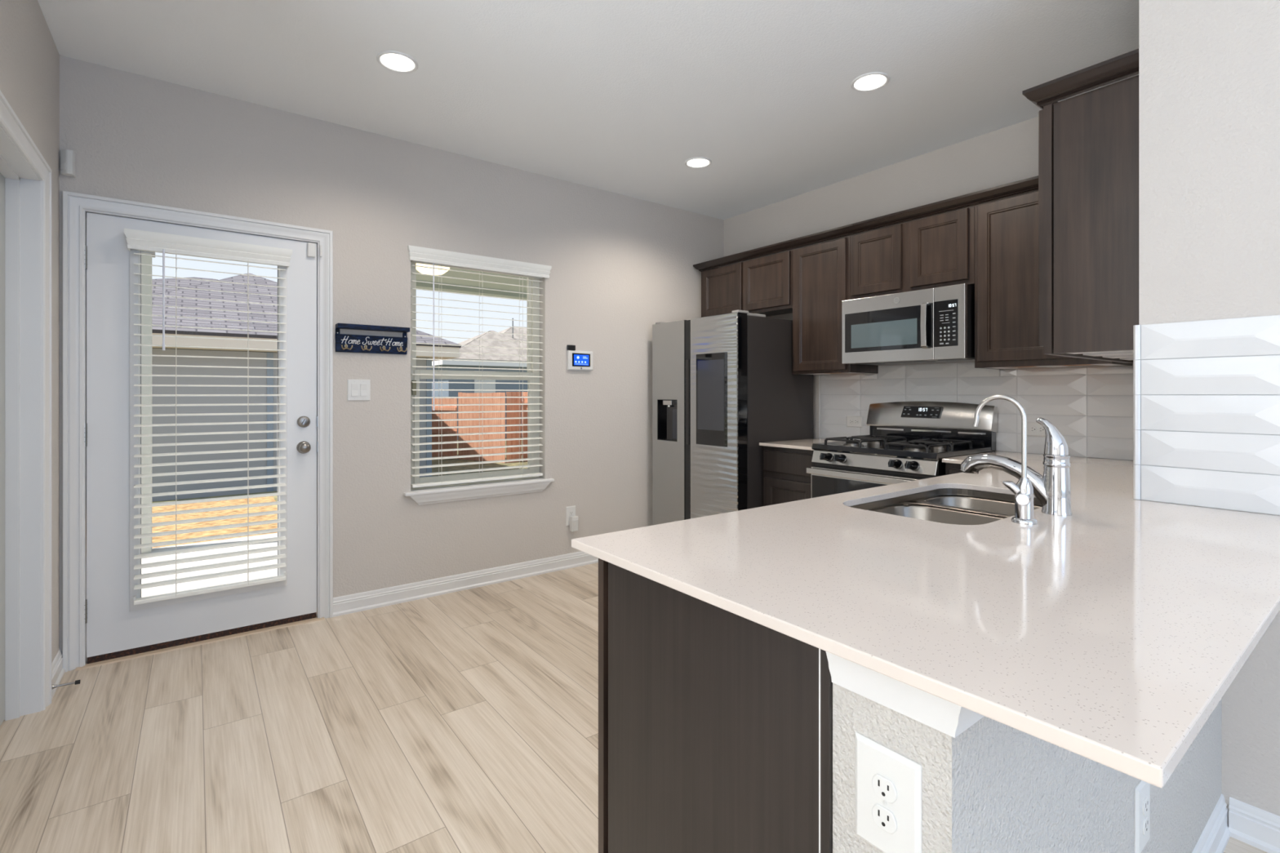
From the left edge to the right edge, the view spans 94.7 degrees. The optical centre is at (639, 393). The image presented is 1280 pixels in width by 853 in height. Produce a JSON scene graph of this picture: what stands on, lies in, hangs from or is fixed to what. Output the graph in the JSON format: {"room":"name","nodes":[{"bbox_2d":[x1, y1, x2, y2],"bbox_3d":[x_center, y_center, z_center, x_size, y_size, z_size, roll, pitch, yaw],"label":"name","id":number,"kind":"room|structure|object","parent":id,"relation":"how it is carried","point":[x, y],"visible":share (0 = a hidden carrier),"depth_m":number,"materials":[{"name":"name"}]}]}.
{"room":"kitchen","nodes":[
{"label":"kitchen","id":0,"kind":"room"},
{"bbox_2d":[0,0,59,663],"bbox_3d":[-1.963,-0.133,1.712,0.120,2.705,2.097,0,0,-37],"label":"wall","id":1,"kind":"structure","parent":0,"point":[29,55],"depth_m":2.41,"materials":[{"name":"grey paint"}]},
{"bbox_2d":[0,173,4,725],"bbox_3d":[-2.103,0.199,1.871,0.096,2.022,0.854,0,0,-37],"label":"door","id":2,"kind":"structure","parent":1,"relation":"in","point":[2,177],"depth_m":2.16,"materials":[{"name":"grey paint"}]},
{"bbox_2d":[0,90,51,720],"bbox_3d":[-2.081,0.168,1.888,0.143,2.105,1.000,0,0,-37],"label":"door frame","id":3,"kind":"structure","parent":1,"relation":"attached to","point":[22,184],"depth_m":2.24,"materials":[{"name":"white paint"}]},
{"bbox_2d":[51,648,64,700],"bbox_3d":[-2.438,1.171,2.458,0.020,0.099,0.333,0,0,-37],"label":"baseboard","id":4,"kind":"structure","parent":1,"relation":"attached to","point":[57,670],"depth_m":2.48,"materials":[{"name":"white paint"}]},
{"bbox_2d":[51,680,80,689],"bbox_3d":[-2.322,1.175,2.382,0.087,0.021,0.022,0,0,-37],"label":"door stop","id":5,"kind":"object","parent":4,"relation":"attached to","point":[77,682],"visible":0.89,"depth_m":2.38,"materials":[{"name":"grey metal"}]},
{"bbox_2d":[59,54,724,656],"bbox_3d":[-0.963,-0.083,3.879,4.325,2.805,0.160,0,0,-37],"label":"wall","id":6,"kind":"structure","parent":0,"point":[622,265],"depth_m":3.47,"materials":[{"name":"grey paint"}]},
{"bbox_2d":[60,149,75,177],"bbox_3d":[-2.510,-1.012,2.585,0.047,0.108,0.048,0,0,-37],"label":"sensor","id":7,"kind":"object","parent":6,"relation":"attached to","point":[68,157],"visible":1,"depth_m":2.57,"materials":[{"name":"white plastic"}]},
{"bbox_2d":[62,191,333,672],"bbox_3d":[-2.153,0.167,2.967,1.063,2.107,0.183,0,0,-37],"label":"door frame","id":8,"kind":"structure","parent":6,"relation":"attached to","point":[73,203],"depth_m":2.63,"materials":[{"name":"white paint"}]},
{"bbox_2d":[320,244,322,257],"bbox_3d":[-1.720,-0.768,3.178,0.012,0.063,0.014,0,0,-37],"label":"magnet","id":9,"kind":"object","parent":8,"relation":"attached to","point":[321,246],"visible":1,"depth_m":3.17,"materials":[{"name":"white plastic"}]},
{"bbox_2d":[75,617,324,671],"bbox_3d":[-2.160,1.242,2.976,0.979,0.056,0.220,0,0,-37],"label":"threshold","id":10,"kind":"object","parent":6,"relation":"attached to","point":[289,624],"visible":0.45,"depth_m":2.85,"materials":[{"name":"beige wood"}]},
{"bbox_2d":[84,212,317,663],"bbox_3d":[-2.111,0.201,2.908,0.935,2.026,0.111,0,0,-37],"label":"door","id":11,"kind":"structure","parent":6,"relation":"in","point":[117,628],"depth_m":2.74,"materials":[{"name":"white paint"}]},
{"bbox_2d":[124,228,292,604],"bbox_3d":[-2.087,0.112,2.887,0.658,1.716,0.084,0,0,-37],"label":"window blind","id":12,"kind":"object","parent":11,"relation":"attached to","point":[139,240],"visible":1,"depth_m":2.85,"materials":[{"name":"white plastic"}]},
{"bbox_2d":[306,242,315,257],"bbox_3d":[-1.766,-0.770,3.168,0.038,0.075,0.020,0,0,-37],"label":"sensor","id":13,"kind":"object","parent":11,"relation":"attached to","point":[311,247],"visible":1,"depth_m":3.16,"materials":[{"name":"white plastic"}]},
{"bbox_2d":[347,379,370,400],"bbox_3d":[-1.576,-0.019,3.309,0.118,0.118,0.012,0,0,-37],"label":"light switch","id":14,"kind":"object","parent":6,"relation":"attached to","point":[357,389],"visible":1,"depth_m":3.31,"materials":[{"name":"white plastic"}]},
{"bbox_2d":[335,323,409,354],"bbox_3d":[-1.502,-0.305,3.325,0.383,0.152,0.075,0,0,-37],"label":"wall hook rack","id":15,"kind":"object","parent":6,"relation":"attached to","point":[345,343],"visible":1,"depth_m":3.32,"materials":[{"name":"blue wood"}]},
{"bbox_2d":[335,323,409,332],"bbox_3d":[-1.502,-0.369,3.325,0.377,0.024,0.075,0,0,-37],"label":"shelf","id":16,"kind":"object","parent":15,"relation":"attached to","point":[339,326],"depth_m":3.28,"materials":[{"name":"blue wood"}]},
{"bbox_2d":[333,551,598,617],"bbox_3d":[-0.812,1.171,3.880,2.186,0.099,0.020,0,0,-37],"label":"baseboard","id":17,"kind":"structure","parent":6,"relation":"attached to","point":[364,601],"depth_m":3.63,"materials":[{"name":"white paint"}]},
{"bbox_2d":[416,267,526,300],"bbox_3d":[-1.246,-1.335,5.558,5.700,0.390,2.863,0,0,-37],"label":"roof","id":18,"kind":"structure","parent":6,"relation":"attached to","point":[420,277],"depth_m":6.39,"materials":[{"name":"grey paint"}]},
{"bbox_2d":[416,262,449,275],"bbox_3d":[-1.854,-1.130,5.252,0.350,0.140,0.350,0,0,-37],"label":"porch light","id":19,"kind":"object","parent":18,"relation":"attached to","point":[421,269],"visible":0.44,"depth_m":5.17,"materials":[{"name":"white glass"}]},
{"bbox_2d":[410,262,539,489],"bbox_3d":[-1.062,-0.147,3.833,0.887,1.454,0.084,0,0,-37],"label":"window","id":20,"kind":"structure","parent":6,"relation":"in","point":[414,480],"depth_m":3.87,"materials":[{"name":"white plastic"}]},
{"bbox_2d":[407,244,551,488],"bbox_3d":[-1.005,-0.153,3.767,0.940,1.429,0.090,0,0,-37],"label":"window blind","id":21,"kind":"object","parent":20,"relation":"attached to","point":[419,255],"visible":0.99,"depth_m":3.71,"materials":[{"name":"white plastic"}]},
{"bbox_2d":[403,477,554,505],"bbox_3d":[-1.010,0.622,3.768,0.978,0.083,0.130,0,0,-37],"label":"window sill","id":22,"kind":"structure","parent":6,"relation":"attached to","point":[491,489],"depth_m":3.71,"materials":[{"name":"white paint"}]},
{"bbox_2d":[565,505,575,526],"bbox_3d":[-0.483,0.858,4.134,0.078,0.135,0.010,0,0,-37],"label":"wall outlet","id":23,"kind":"object","parent":6,"relation":"attached to","point":[570,510],"visible":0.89,"depth_m":4.12,"materials":[{"name":"white plastic"}]},
{"bbox_2d":[569,515,577,532],"bbox_3d":[-0.460,0.910,4.119,0.053,0.104,0.042,0,0,-37],"label":"plug adapter","id":24,"kind":"object","parent":23,"relation":"attached to","point":[573,519],"visible":1,"depth_m":4.10,"materials":[{"name":"white plastic"}]},
{"bbox_2d":[567,350,592,371],"bbox_3d":[-0.422,-0.231,4.172,0.204,0.141,0.024,0,0,-37],"label":"security keypad","id":25,"kind":"object","parent":6,"relation":"attached to","point":[576,360],"visible":1,"depth_m":4.16,"materials":[{"name":"white plastic"}]},
{"bbox_2d":[566,345,575,350],"bbox_3d":[-0.482,-0.321,4.130,0.062,0.036,0.019,0,0,-37],"label":"holder","id":26,"kind":"object","parent":25,"relation":"on","point":[568,347],"visible":1,"depth_m":4.12,"materials":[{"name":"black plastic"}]},
{"bbox_2d":[37,0,1138,219],"bbox_3d":[-0.953,-1.535,-0.307,9.508,0.100,6.857,0,0,-37],"label":"ceiling","id":27,"kind":"structure","parent":0,"point":[615,96],"depth_m":2.67,"materials":[{"name":"white paint"}]},
{"bbox_2d":[376,50,418,73],"bbox_3d":[-1.085,-1.482,2.639,0.174,0.007,0.174,0,0,-37],"label":"recessed light","id":28,"kind":"object","parent":27,"relation":"in","point":[392,60],"visible":1,"depth_m":2.63,"materials":[{"name":"white paint"}]},
{"bbox_2d":[684,156,711,168],"bbox_3d":[0.374,-1.482,3.789,0.174,0.007,0.174,0,0,-37],"label":"recessed light","id":29,"kind":"object","parent":27,"relation":"in","point":[699,162],"visible":1,"depth_m":3.79,"materials":[{"name":"white paint"}]},
{"bbox_2d":[850,71,889,92],"bbox_3d":[1.096,-1.482,2.809,0.174,0.007,0.174,0,0,-37],"label":"recessed light","id":30,"kind":"object","parent":27,"relation":"in","point":[869,82],"visible":1,"depth_m":2.80,"materials":[{"name":"white paint"}]},
{"bbox_2d":[0,562,1267,852],"bbox_3d":[-0.941,1.220,-0.323,9.108,0.001,6.617,0,0,-37],"label":"floor","id":31,"kind":"structure","parent":0,"point":[466,721],"depth_m":2.08,"materials":[{"name":"wood"}]},
{"bbox_2d":[598,558,832,852],"bbox_3d":[0.988,0.781,1.763,2.271,0.878,0.618,0,0,-37],"label":"base cabinet","id":32,"kind":"object","parent":31,"relation":"on","point":[715,723],"visible":0.16,"depth_m":1.04,"materials":[{"name":"brown wood"}]},
{"bbox_2d":[571,450,1279,787],"bbox_3d":[1.234,0.332,1.912,2.942,0.018,1.300,0,0,-37],"label":"countertop","id":33,"kind":"structure","parent":32,"relation":"on","point":[1109,633],"depth_m":0.95,"materials":[{"name":"white stone"}]},
{"bbox_2d":[848,488,1042,524],"bbox_3d":[0.960,0.454,1.784,0.736,0.223,0.418,0,0,-37],"label":"sink","id":34,"kind":"object","parent":33,"relation":"in","point":[944,505],"visible":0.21,"depth_m":1.93,"materials":[{"name":"silver metal"}]},
{"bbox_2d":[973,395,1037,524],"bbox_3d":[0.929,0.163,1.511,0.066,0.320,0.149,0,0,-37],"label":"filter faucet","id":35,"kind":"object","parent":33,"relation":"on","point":[1023,491],"visible":1,"depth_m":1.47,"materials":[{"name":"silver metal"}]},
{"bbox_2d":[960,417,1071,515],"bbox_3d":[1.056,0.194,1.672,0.068,0.257,0.283,0,0,-37],"label":"kitchen faucet","id":36,"kind":"object","parent":33,"relation":"on","point":[1052,490],"visible":0.99,"depth_m":1.58,"materials":[{"name":"silver metal"}]},
{"bbox_2d":[652,310,813,525],"bbox_3d":[0.671,0.341,4.351,0.790,1.758,0.879,0,0,-37],"label":"refrigerator","id":37,"kind":"object","parent":31,"relation":"on","point":[725,385],"visible":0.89,"depth_m":4.00,"materials":[{"name":"grey metal"}]},
{"bbox_2d":[763,445,813,506],"bbox_3d":[1.178,0.781,3.900,0.634,0.878,0.420,0,0,-37],"label":"base cabinet","id":38,"kind":"object","parent":31,"relation":"on","point":[786,478],"visible":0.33,"depth_m":3.73,"materials":[{"name":"brown wood"}]},
{"bbox_2d":[759,438,842,450],"bbox_3d":[1.171,0.332,3.897,0.652,0.018,0.430,0,0,-37],"label":"countertop","id":39,"kind":"structure","parent":38,"relation":"on","point":[803,444],"depth_m":3.82,"materials":[{"name":"white stone"}]},
{"bbox_2d":[806,401,997,497],"bbox_3d":[1.475,0.619,3.380,0.752,1.142,0.758,0,0,-37],"label":"gas range","id":40,"kind":"object","parent":31,"relation":"on","point":[906,441],"visible":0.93,"depth_m":3.34,"materials":[{"name":"silver metal"}]},
{"bbox_2d":[811,440,992,460],"bbox_3d":[1.492,0.314,3.392,0.630,0.036,0.738,0,0,-37],"label":"cooktop","id":41,"kind":"object","parent":40,"relation":"in","point":[878,450],"depth_m":3.23,"materials":[{"name":"black metal"}]},
{"bbox_2d":[945,462,962,475],"bbox_3d":[2.037,0.781,2.760,0.634,0.878,0.909,0,0,-37],"label":"base cabinet","id":42,"kind":"object","parent":31,"relation":"on","point":[950,468],"visible":0.03,"depth_m":2.91,"materials":[{"name":"brown wood"}]},
{"bbox_2d":[724,116,1133,451],"bbox_3d":[1.739,-0.133,3.787,0.120,2.705,3.238,0,0,-37],"label":"wall","id":43,"kind":"structure","parent":0,"point":[1008,154],"depth_m":3.80,"materials":[{"name":"grey paint"}]},
{"bbox_2d":[701,249,792,317],"bbox_3d":[0.894,-0.792,4.528,0.337,0.400,0.919,0,0,-37],"label":"upper cabinet","id":44,"kind":"object","parent":43,"relation":"attached to","point":[762,285],"visible":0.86,"depth_m":4.36,"materials":[{"name":"brown wood"}]},
{"bbox_2d":[693,175,1038,271],"bbox_3d":[1.398,-1.021,3.835,0.365,0.058,2.723,0,0,-37],"label":"crown molding","id":45,"kind":"structure","parent":44,"relation":"attached to","point":[1029,184],"depth_m":3.47,"materials":[{"name":"black wood"}]},
{"bbox_2d":[792,235,878,375],"bbox_3d":[1.307,-0.562,3.980,0.337,0.858,0.449,0,0,-37],"label":"upper cabinet","id":46,"kind":"object","parent":43,"relation":"attached to","point":[821,272],"visible":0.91,"depth_m":3.87,"materials":[{"name":"brown wood"}]},
{"bbox_2d":[850,206,974,299],"bbox_3d":[1.666,-0.787,3.504,0.337,0.408,0.739,0,0,-37],"label":"upper cabinet","id":47,"kind":"object","parent":43,"relation":"attached to","point":[938,251],"visible":0.86,"depth_m":3.36,"materials":[{"name":"brown wood"}]},
{"bbox_2d":[841,283,974,365],"bbox_3d":[1.614,-0.377,3.465,0.441,0.390,0.730,0,0,-37],"label":"microwave","id":48,"kind":"object","parent":47,"relation":"attached to","point":[936,325],"visible":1,"depth_m":3.30,"materials":[{"name":"silver metal"}]},
{"bbox_2d":[818,362,1137,460],"bbox_3d":[1.928,0.070,3.424,0.015,0.505,2.108,0,0,-37],"label":"tile backsplash","id":49,"kind":"structure","parent":43,"relation":"attached to","point":[1091,407],"depth_m":3.23,"materials":[{"name":"white tile"}]},
{"bbox_2d":[846,415,862,427],"bbox_3d":[1.462,0.192,4.026,0.010,0.076,0.122,0,0,-37],"label":"wall outlet","id":50,"kind":"object","parent":49,"relation":"attached to","point":[851,421],"visible":1,"depth_m":4.02,"materials":[{"name":"white plastic"}]},
{"bbox_2d":[1026,422,1045,436],"bbox_3d":[2.124,0.192,3.147,0.010,0.076,0.122,0,0,-37],"label":"wall outlet","id":51,"kind":"object","parent":49,"relation":"attached to","point":[1033,428],"visible":0.65,"depth_m":3.15,"materials":[{"name":"white plastic"}]},
{"bbox_2d":[1030,426,1036,432],"bbox_3d":[2.111,0.192,3.162,0.004,0.034,0.029,0,0,-37],"label":"receptacle","id":52,"kind":"object","parent":51,"relation":"attached to","point":[1033,428],"depth_m":3.16,"materials":[{"name":"white plastic"}]},
{"bbox_2d":[1038,426,1044,432],"bbox_3d":[2.134,0.192,3.130,0.004,0.034,0.029,0,0,-37],"label":"receptacle","id":53,"kind":"object","parent":51,"relation":"attached to","point":[1041,429],"depth_m":3.13,"materials":[{"name":"white plastic"}]},
{"bbox_2d":[974,191,1133,369],"bbox_3d":[2.065,-0.563,2.974,0.337,0.856,0.584,0,0,-37],"label":"upper cabinet","id":54,"kind":"object","parent":43,"relation":"attached to","point":[1006,229],"visible":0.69,"depth_m":2.98,"materials":[{"name":"brown wood"}]},
{"bbox_2d":[832,682,1222,852],"bbox_3d":[0.951,0.781,1.243,1.574,0.878,0.165,0,0,-37],"label":"wall","id":55,"kind":"structure","parent":0,"point":[993,787],"depth_m":0.83,"materials":[{"name":"grey paint"}]},
{"bbox_2d":[855,731,921,852],"bbox_3d":[0.319,0.532,0.766,0.010,0.140,0.092,0,0,-37],"label":"wall outlet","id":56,"kind":"object","parent":55,"relation":"attached to","point":[888,784],"visible":1,"depth_m":0.76,"materials":[{"name":"white plastic"}]},
{"bbox_2d":[871,773,897,804],"bbox_3d":[0.317,0.512,0.765,0.004,0.029,0.034,0,0,-37],"label":"receptacle","id":57,"kind":"object","parent":56,"relation":"attached to","point":[884,786],"depth_m":0.76,"materials":[{"name":"white plastic"}]},
{"bbox_2d":[871,803,897,834],"bbox_3d":[0.317,0.551,0.765,0.004,0.029,0.034,0,0,-37],"label":"receptacle","id":58,"kind":"object","parent":56,"relation":"attached to","point":[884,815],"depth_m":0.76,"materials":[{"name":"white plastic"}]},
{"bbox_2d":[826,651,984,737],"bbox_3d":[0.950,0.374,1.226,1.595,0.064,0.184,0,0,-37],"label":"trim","id":59,"kind":"structure","parent":55,"relation":"attached to","point":[948,717],"depth_m":0.74,"materials":[{"name":"white paint"}]},
{"bbox_2d":[1134,780,1150,852],"bbox_3d":[1.001,0.838,1.172,0.086,0.135,0.010,0,0,-37],"label":"wall outlet","id":60,"kind":"object","parent":55,"relation":"attached to","point":[1142,790],"visible":0.92,"depth_m":1.16,"materials":[{"name":"white plastic"}]},
{"bbox_2d":[1142,796,1148,815],"bbox_3d":[1.003,0.819,1.170,0.034,0.029,0.004,0,0,-37],"label":"receptacle","id":61,"kind":"object","parent":60,"relation":"attached to","point":[1144,799],"depth_m":1.16,"materials":[{"name":"white plastic"}]},
{"bbox_2d":[1142,816,1148,835],"bbox_3d":[1.003,0.858,1.170,0.034,0.029,0.004,0,0,-37],"label":"receptacle","id":62,"kind":"object","parent":60,"relation":"attached to","point":[1144,819],"depth_m":1.16,"materials":[{"name":"white plastic"}]},
{"bbox_2d":[1191,793,1230,852],"bbox_3d":[0.949,1.171,1.229,1.594,0.099,0.185,0,0,-37],"label":"baseboard","id":63,"kind":"structure","parent":55,"relation":"attached to","point":[1215,837],"depth_m":1.56,"materials":[{"name":"white paint"}]},
{"bbox_2d":[1138,0,1279,816],"bbox_3d":[2.643,-0.133,0.439,0.160,2.705,3.519,0,0,-37],"label":"wall","id":64,"kind":"structure","parent":0,"point":[1209,70],"depth_m":1.65,"materials":[{"name":"grey paint"}]},
{"bbox_2d":[1228,796,1279,852],"bbox_3d":[2.631,1.171,0.306,0.020,0.099,3.322,0,0,-37],"label":"baseboard","id":65,"kind":"structure","parent":64,"relation":"attached to","point":[1260,828],"depth_m":1.59,"materials":[{"name":"white paint"}]},
{"bbox_3d":[2.157,-0.133,2.175,1.153,2.705,0.160,0,0,-37],"label":"wall","id":66,"kind":"structure","parent":0,"visible":0},
{"bbox_2d":[1038,75,1138,363],"bbox_3d":[1.853,-0.563,2.226,0.962,0.856,0.287,0,0,-37],"label":"upper cabinet","id":67,"kind":"object","parent":66,"relation":"attached to","point":[1088,142],"visible":0.73,"depth_m":1.94,"materials":[{"name":"brown wood"}]},
{"bbox_2d":[1022,48,1138,109],"bbox_3d":[1.801,-1.021,2.205,0.949,0.058,0.316,0,0,-37],"label":"crown molding","id":68,"kind":"structure","parent":67,"relation":"attached to","point":[1125,65],"depth_m":1.92,"materials":[{"name":"black wood"}]},
{"bbox_2d":[1133,315,1279,515],"bbox_3d":[2.183,0.058,1.980,1.307,0.531,0.534,0,0,-37],"label":"tile backsplash","id":69,"kind":"structure","parent":66,"relation":"attached to","point":[1211,388],"depth_m":1.67,"materials":[{"name":"white tile"}]},
{"label":"outside","id":70,"kind":"structure","parent":0,"visible":0},
{"bbox_2d":[151,436,533,503],"bbox_3d":[-8.070,1.695,35.629,90.000,0.650,53.380,0,0,-37],"label":"ground","id":71,"kind":"structure","parent":70,"point":[443,461],"depth_m":14.56,"materials":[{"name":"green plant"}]},
{"bbox_2d":[151,496,277,548],"bbox_3d":[-5.393,1.505,7.305,1.780,0.310,4.840,0,0,-37],"label":"dry grass patch","id":72,"kind":"structure","parent":71,"relation":"on","point":[268,499],"depth_m":6.85,"materials":[{"name":"beige plant"}]},
{"bbox_2d":[151,273,461,501],"bbox_3d":[-10.907,-0.509,12.919,10.962,4.658,9.091,0,0,-37],"label":"neighbor house","id":73,"kind":"structure","parent":71,"relation":"on","point":[180,282],"depth_m":10.52,"materials":[{"name":"grey"}]},
{"bbox_2d":[431,398,457,458],"bbox_3d":[-5.819,1.093,16.937,1.644,1.934,0.058,0,0,33],"label":"fence","id":74,"kind":"object","parent":71,"relation":"on","point":[442,401],"visible":0.38,"depth_m":16.77,"materials":[{"name":"brown wood"}]},
{"bbox_2d":[431,330,527,439],"bbox_3d":[-6.663,-0.407,26.534,5.954,4.854,4.466,0,0,-37],"label":"neighbor house","id":75,"kind":"structure","parent":71,"relation":"on","point":[484,335],"depth_m":24.62,"materials":[{"name":"blue"}]},
{"bbox_2d":[457,392,505,462],"bbox_3d":[-4.312,0.981,15.992,1.829,2.026,0.016,0,0,33],"label":"fence","id":76,"kind":"object","parent":71,"relation":"on","point":[460,401],"visible":0.63,"depth_m":15.96,"materials":[{"name":"brown wood"}]},
{"bbox_2d":[498,318,526,343],"bbox_3d":[-7.363,-1.130,35.523,9.060,6.300,8.458,0,0,-37],"label":"neighbor house","id":77,"kind":"structure","parent":71,"relation":"on","point":[511,330],"depth_m":34.27,"materials":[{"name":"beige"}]},
{"bbox_2d":[506,391,521,462],"bbox_3d":[-3.365,0.963,15.732,0.016,2.017,0.525,0,0,35],"label":"fence","id":78,"kind":"object","parent":71,"relation":"on","point":[512,400],"visible":0.64,"depth_m":15.70,"materials":[{"name":"brown wood"}]},
{"bbox_2d":[521,391,527,461],"bbox_3d":[-1.795,0.925,15.068,3.373,1.958,0.058,0,0,33],"label":"fence","id":79,"kind":"object","parent":71,"relation":"on","point":[525,393],"visible":0.06,"depth_m":15.93,"materials":[{"name":"brown wood"}]},
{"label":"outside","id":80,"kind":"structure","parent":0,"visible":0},
{"bbox_2d":[141,533,277,597],"bbox_3d":[-1.806,1.390,5.137,9.700,0.100,2.862,0,0,-37],"label":"patio","id":81,"kind":"structure","parent":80,"point":[153,591],"depth_m":4.58,"materials":[{"name":"concrete"}]},
{"bbox_2d":[141,250,155,553],"bbox_3d":[-4.227,0.030,4.985,0.190,2.620,0.190,0,0,-37],"label":"patio post","id":82,"kind":"object","parent":81,"relation":"on","point":[147,260],"visible":0.18,"depth_m":4.95,"materials":[{"name":"grey paint"}]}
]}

